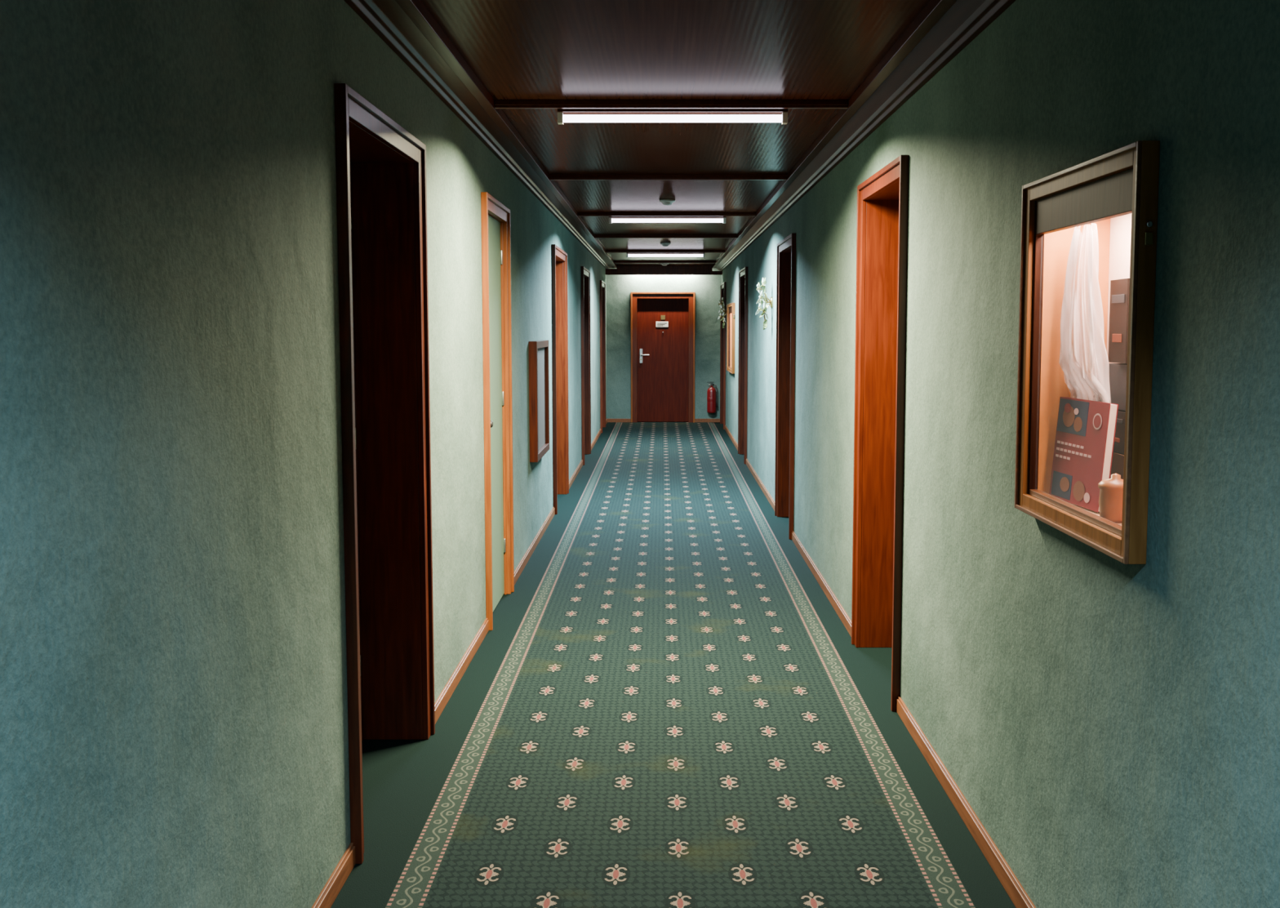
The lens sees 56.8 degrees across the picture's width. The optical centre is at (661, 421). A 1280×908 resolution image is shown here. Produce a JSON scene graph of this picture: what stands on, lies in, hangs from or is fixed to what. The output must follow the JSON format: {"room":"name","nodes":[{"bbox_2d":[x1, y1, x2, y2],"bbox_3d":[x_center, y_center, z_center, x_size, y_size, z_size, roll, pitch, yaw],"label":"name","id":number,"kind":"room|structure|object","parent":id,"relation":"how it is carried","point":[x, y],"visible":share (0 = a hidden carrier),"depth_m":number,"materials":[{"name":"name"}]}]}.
{"room":"hotel corridor","nodes":[
{"label":"hotel corridor","id":0,"kind":"room"},
{"bbox_2d":[0,0,606,907],"bbox_3d":[-1.075,-0.280,6.574,0.350,2.600,25.150,0,5,0],"label":"wall","id":1,"kind":"structure","parent":0,"point":[174,731],"depth_m":2.29,"materials":[{"name":"green paint"}]},
{"bbox_2d":[333,83,435,863],"bbox_3d":[-1.024,0.130,3.888,0.312,2.215,1.110,0,5,0],"label":"door","id":2,"kind":"structure","parent":1,"relation":"in","point":[380,166],"depth_m":4.34,"materials":[{"name":"brown wood"}]},
{"bbox_2d":[311,417,607,907],"bbox_3d":[-0.893,0.983,6.676,0.014,0.065,25.150,0,5,0],"label":"baseboard","id":3,"kind":"structure","parent":1,"relation":"attached to","point":[326,897],"depth_m":4.98,"materials":[{"name":"brown wood"}]},
{"bbox_2d":[343,0,617,268],"bbox_3d":[-0.810,-1.470,6.478,0.180,0.052,25.150,0,5,0],"label":"trim","id":4,"kind":"structure","parent":1,"relation":"attached to","point":[406,27],"depth_m":4.74,"materials":[{"name":"brown wood"}]},
{"bbox_2d":[480,191,514,630],"bbox_3d":[-0.914,-0.074,6.415,0.092,2.215,0.900,0,5,0],"label":"door","id":5,"kind":"structure","parent":1,"relation":"in","point":[495,215],"depth_m":6.52,"materials":[{"name":"orange wood"}]},
{"bbox_2d":[528,339,549,462],"bbox_3d":[-0.873,-0.170,8.439,0.055,0.820,0.850,0,5,0],"label":"picture frame","id":6,"kind":"object","parent":1,"relation":"attached to","point":[539,374],"visible":1,"depth_m":8.33,"materials":[{"name":"brown wood"}]},
{"bbox_2d":[551,244,568,514],"bbox_3d":[-1.024,-0.391,10.327,0.312,2.215,1.250,0,5,0],"label":"door frame","id":7,"kind":"structure","parent":1,"relation":"in","point":[558,256],"depth_m":10.85,"materials":[{"name":"brown wood"}]},
{"bbox_2d":[580,266,591,465],"bbox_3d":[-1.024,-0.670,13.791,0.312,2.215,1.200,0,5,0],"label":"door","id":8,"kind":"structure","parent":1,"relation":"in","point":[584,273],"depth_m":14.27,"materials":[{"name":"brown wood"}]},
{"bbox_2d":[600,280,605,432],"bbox_3d":[-1.024,-0.987,17.703,0.312,2.215,1.050,0,5,0],"label":"door","id":9,"kind":"structure","parent":1,"relation":"in","point":[602,285],"depth_m":18.10,"materials":[{"name":"brown wood"}]},
{"bbox_2d":[605,266,721,418],"bbox_3d":[0.030,-1.301,19.208,2.560,2.600,0.200,0,5,0],"label":"wall","id":10,"kind":"structure","parent":0,"point":[619,288],"depth_m":19.09,"materials":[{"name":"green paint"}]},
{"bbox_2d":[631,292,694,422],"bbox_3d":[0.013,-1.047,19.165,1.033,2.100,0.166,0,5,0],"label":"door","id":11,"kind":"structure","parent":10,"relation":"in","point":[663,324],"depth_m":19.15,"materials":[{"name":"brown wood"}]},
{"bbox_2d":[607,418,719,422],"bbox_3d":[0.030,-0.027,19.203,1.832,0.060,0.014,0,5,0],"label":"baseboard","id":12,"kind":"structure","parent":10,"relation":"attached to","point":[608,420],"depth_m":19.20,"materials":[{"name":"brown wood"}]},
{"bbox_2d":[706,382,717,413],"bbox_3d":[0.791,-0.399,19.092,0.159,0.500,0.172,-3,5,-31],"label":"fire extinguisher","id":13,"kind":"object","parent":10,"relation":"attached to","point":[712,404],"visible":1,"depth_m":19.03,"materials":[{"name":"red metal"}]},
{"bbox_2d":[330,421,1015,907],"bbox_3d":[0.030,1.038,6.705,2.560,0.050,25.500,0,5,0],"label":"floor","id":14,"kind":"structure","parent":0,"point":[666,705],"depth_m":4.40,"materials":[{"name":"green carpet"}]},
{"bbox_2d":[420,0,930,265],"bbox_3d":[0.030,-1.526,6.473,1.860,0.060,25.150,0,5,0],"label":"ceiling","id":15,"kind":"structure","parent":0,"point":[517,49],"depth_m":4.65,"materials":[{"name":"brown laminate"}]},
{"bbox_2d":[605,265,722,275],"bbox_3d":[0.030,-2.427,18.921,1.860,0.150,0.190,0,5,0],"label":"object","id":16,"kind":"object","parent":15,"relation":"attached to","point":[621,269],"visible":0.98,"depth_m":18.83,"materials":[{"name":"brown wood"}]},
{"bbox_2d":[613,260,715,262],"bbox_3d":[0.040,-2.375,17.556,1.520,0.034,0.044,0,5,0],"label":"trim","id":17,"kind":"structure","parent":15,"relation":"attached to","point":[614,261],"depth_m":17.54,"materials":[{"name":"brown wood"}]},
{"bbox_2d":[626,253,704,257],"bbox_3d":[0.046,-2.152,15.131,1.000,0.088,0.070,0,5,0],"label":"ceiling lamp","id":18,"kind":"object","parent":15,"relation":"attached to","point":[628,255],"depth_m":15.12,"materials":[{"name":"white plastic"}]},
{"bbox_2d":[605,249,724,253],"bbox_3d":[0.040,-2.173,15.064,1.520,0.034,0.044,0,5,0],"label":"trim","id":19,"kind":"structure","parent":15,"relation":"attached to","point":[606,251],"depth_m":15.05,"materials":[{"name":"brown wood"}]},
{"bbox_2d":[594,234,737,238],"bbox_3d":[0.040,-1.972,12.572,1.520,0.034,0.044,0,5,0],"label":"trim","id":20,"kind":"structure","parent":15,"relation":"attached to","point":[596,236],"depth_m":12.55,"materials":[{"name":"brown wood"}]},
{"bbox_2d":[660,242,671,246],"bbox_3d":[0.040,-2.066,13.778,0.124,0.042,0.124,0,5,0],"label":"smoke detector","id":21,"kind":"object","parent":15,"relation":"attached to","point":[664,244],"visible":1,"depth_m":13.74,"materials":[{"name":"grey plastic"}]},
{"bbox_2d":[577,212,755,216],"bbox_3d":[0.040,-1.771,10.080,1.520,0.034,0.044,0,5,0],"label":"trim","id":22,"kind":"structure","parent":15,"relation":"attached to","point":[579,214],"depth_m":10.06,"materials":[{"name":"brown wood"}]},
{"bbox_2d":[658,199,675,204],"bbox_3d":[0.040,-1.687,9.094,0.124,0.042,0.124,0,5,0],"label":"smoke detector","id":23,"kind":"object","parent":15,"relation":"attached to","point":[664,202],"visible":1,"depth_m":9.06,"materials":[{"name":"grey plastic"}]},
{"bbox_2d":[608,216,725,223],"bbox_3d":[0.046,-1.749,10.147,1.000,0.088,0.070,0,5,0],"label":"ceiling lamp","id":24,"kind":"object","parent":15,"relation":"attached to","point":[611,220],"depth_m":10.13,"materials":[{"name":"white plastic"}]},
{"bbox_2d":[549,173,786,180],"bbox_3d":[0.040,-1.569,7.588,1.520,0.034,0.044,0,5,0],"label":"trim","id":25,"kind":"structure","parent":15,"relation":"attached to","point":[552,176],"depth_m":7.57,"materials":[{"name":"brown wood"}]},
{"bbox_2d":[493,99,848,108],"bbox_3d":[0.040,-1.368,5.096,1.520,0.034,0.044,0,5,0],"label":"ceiling beam","id":26,"kind":"structure","parent":15,"relation":"attached to","point":[499,104],"depth_m":5.07,"materials":[{"name":"brown wood"}]},
{"bbox_2d":[557,108,787,124],"bbox_3d":[0.046,-1.346,5.163,1.000,0.088,0.070,0,5,0],"label":"ceiling lamp","id":27,"kind":"object","parent":15,"relation":"attached to","point":[564,115],"depth_m":5.15,"materials":[{"name":"white plastic"}]},
{"bbox_2d":[721,0,1279,907],"bbox_3d":[1.135,-0.280,6.574,0.350,2.600,25.150,0,5,0],"label":"wall","id":28,"kind":"structure","parent":0,"point":[1112,726],"depth_m":2.71,"materials":[{"name":"green paint"}]},
{"bbox_2d":[717,297,727,328],"bbox_3d":[0.887,-1.594,17.273,0.146,0.462,0.290,0,5,0],"label":"flowers","id":29,"kind":"object","parent":28,"relation":"attached to","point":[722,309],"visible":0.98,"depth_m":17.26,"materials":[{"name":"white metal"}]},
{"bbox_2d":[720,281,725,429],"bbox_3d":[1.084,-1.039,18.351,0.312,2.215,1.050,0,5,0],"label":"door","id":30,"kind":"structure","parent":28,"relation":"in","point":[722,331],"depth_m":18.76,"materials":[{"name":"brown wood"}]},
{"bbox_2d":[726,302,735,373],"bbox_3d":[1.030,-1.150,16.156,0.225,0.930,1.208,0,5,0],"label":"display case","id":31,"kind":"object","parent":28,"relation":"attached to","point":[731,311],"visible":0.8,"depth_m":16.53,"materials":[{"name":"brown wood"}]},
{"bbox_2d":[737,266,747,463],"bbox_3d":[1.084,-0.674,13.841,0.312,2.215,1.100,0,5,0],"label":"door","id":32,"kind":"structure","parent":28,"relation":"in","point":[743,273],"depth_m":14.28,"materials":[{"name":"brown wood"}]},
{"bbox_2d":[755,277,773,329],"bbox_3d":[0.887,-1.030,10.296,0.146,0.462,0.290,0,5,0],"label":"flowers","id":33,"kind":"object","parent":28,"relation":"attached to","point":[763,281],"visible":1,"depth_m":10.28,"materials":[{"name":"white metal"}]},
{"bbox_2d":[774,233,795,539],"bbox_3d":[1.084,-0.292,9.106,0.312,2.215,1.100,0,5,0],"label":"door","id":34,"kind":"structure","parent":28,"relation":"in","point":[786,248],"depth_m":9.55,"materials":[{"name":"brown wood"}]},
{"bbox_2d":[712,0,1016,271],"bbox_3d":[0.880,-1.452,6.479,0.160,0.090,25.150,0,5,0],"label":"trim","id":35,"kind":"structure","parent":28,"relation":"attached to","point":[943,28],"depth_m":4.63,"materials":[{"name":"brown wood"}]},
{"bbox_2d":[851,155,908,711],"bbox_3d":[1.084,0.023,5.204,0.312,2.215,1.030,0,5,0],"label":"door","id":36,"kind":"structure","parent":28,"relation":"in","point":[882,230],"depth_m":5.62,"materials":[{"name":"brown wood"}]},
{"bbox_2d":[724,424,1035,907],"bbox_3d":[0.953,0.983,6.676,0.014,0.065,25.150,0,5,0],"label":"baseboard","id":37,"kind":"structure","parent":28,"relation":"attached to","point":[1011,883],"depth_m":3.97,"materials":[{"name":"brown wood"}]},
{"bbox_2d":[1014,140,1159,564],"bbox_3d":[1.030,-0.160,2.677,0.225,0.827,0.747,0,5,0],"label":"display case","id":38,"kind":"object","parent":28,"relation":"attached to","point":[1086,225],"visible":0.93,"depth_m":2.94,"materials":[{"name":"brown wood"}]},
{"bbox_2d":[1048,396,1118,511],"bbox_3d":[1.005,0.072,2.832,0.042,0.251,0.270,0,5,-5],"label":"book","id":39,"kind":"object","parent":38,"relation":"in","point":[1085,435],"visible":0.98,"depth_m":2.81,"materials":[{"name":"paper"}]},
{"bbox_2d":[1097,473,1123,522],"bbox_3d":[0.998,0.165,2.607,0.072,0.106,0.072,0,5,0],"label":"jar","id":40,"kind":"object","parent":38,"relation":"in","point":[1111,490],"visible":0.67,"depth_m":2.58,"materials":[{"name":"orange ceramic"}]},
{"bbox_2d":[1103,278,1129,479],"bbox_3d":[1.099,-0.069,2.804,0.054,0.537,0.152,0,5,0],"label":"packages","id":41,"kind":"object","parent":38,"relation":"in","point":[1115,374],"visible":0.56,"depth_m":2.79}
]}

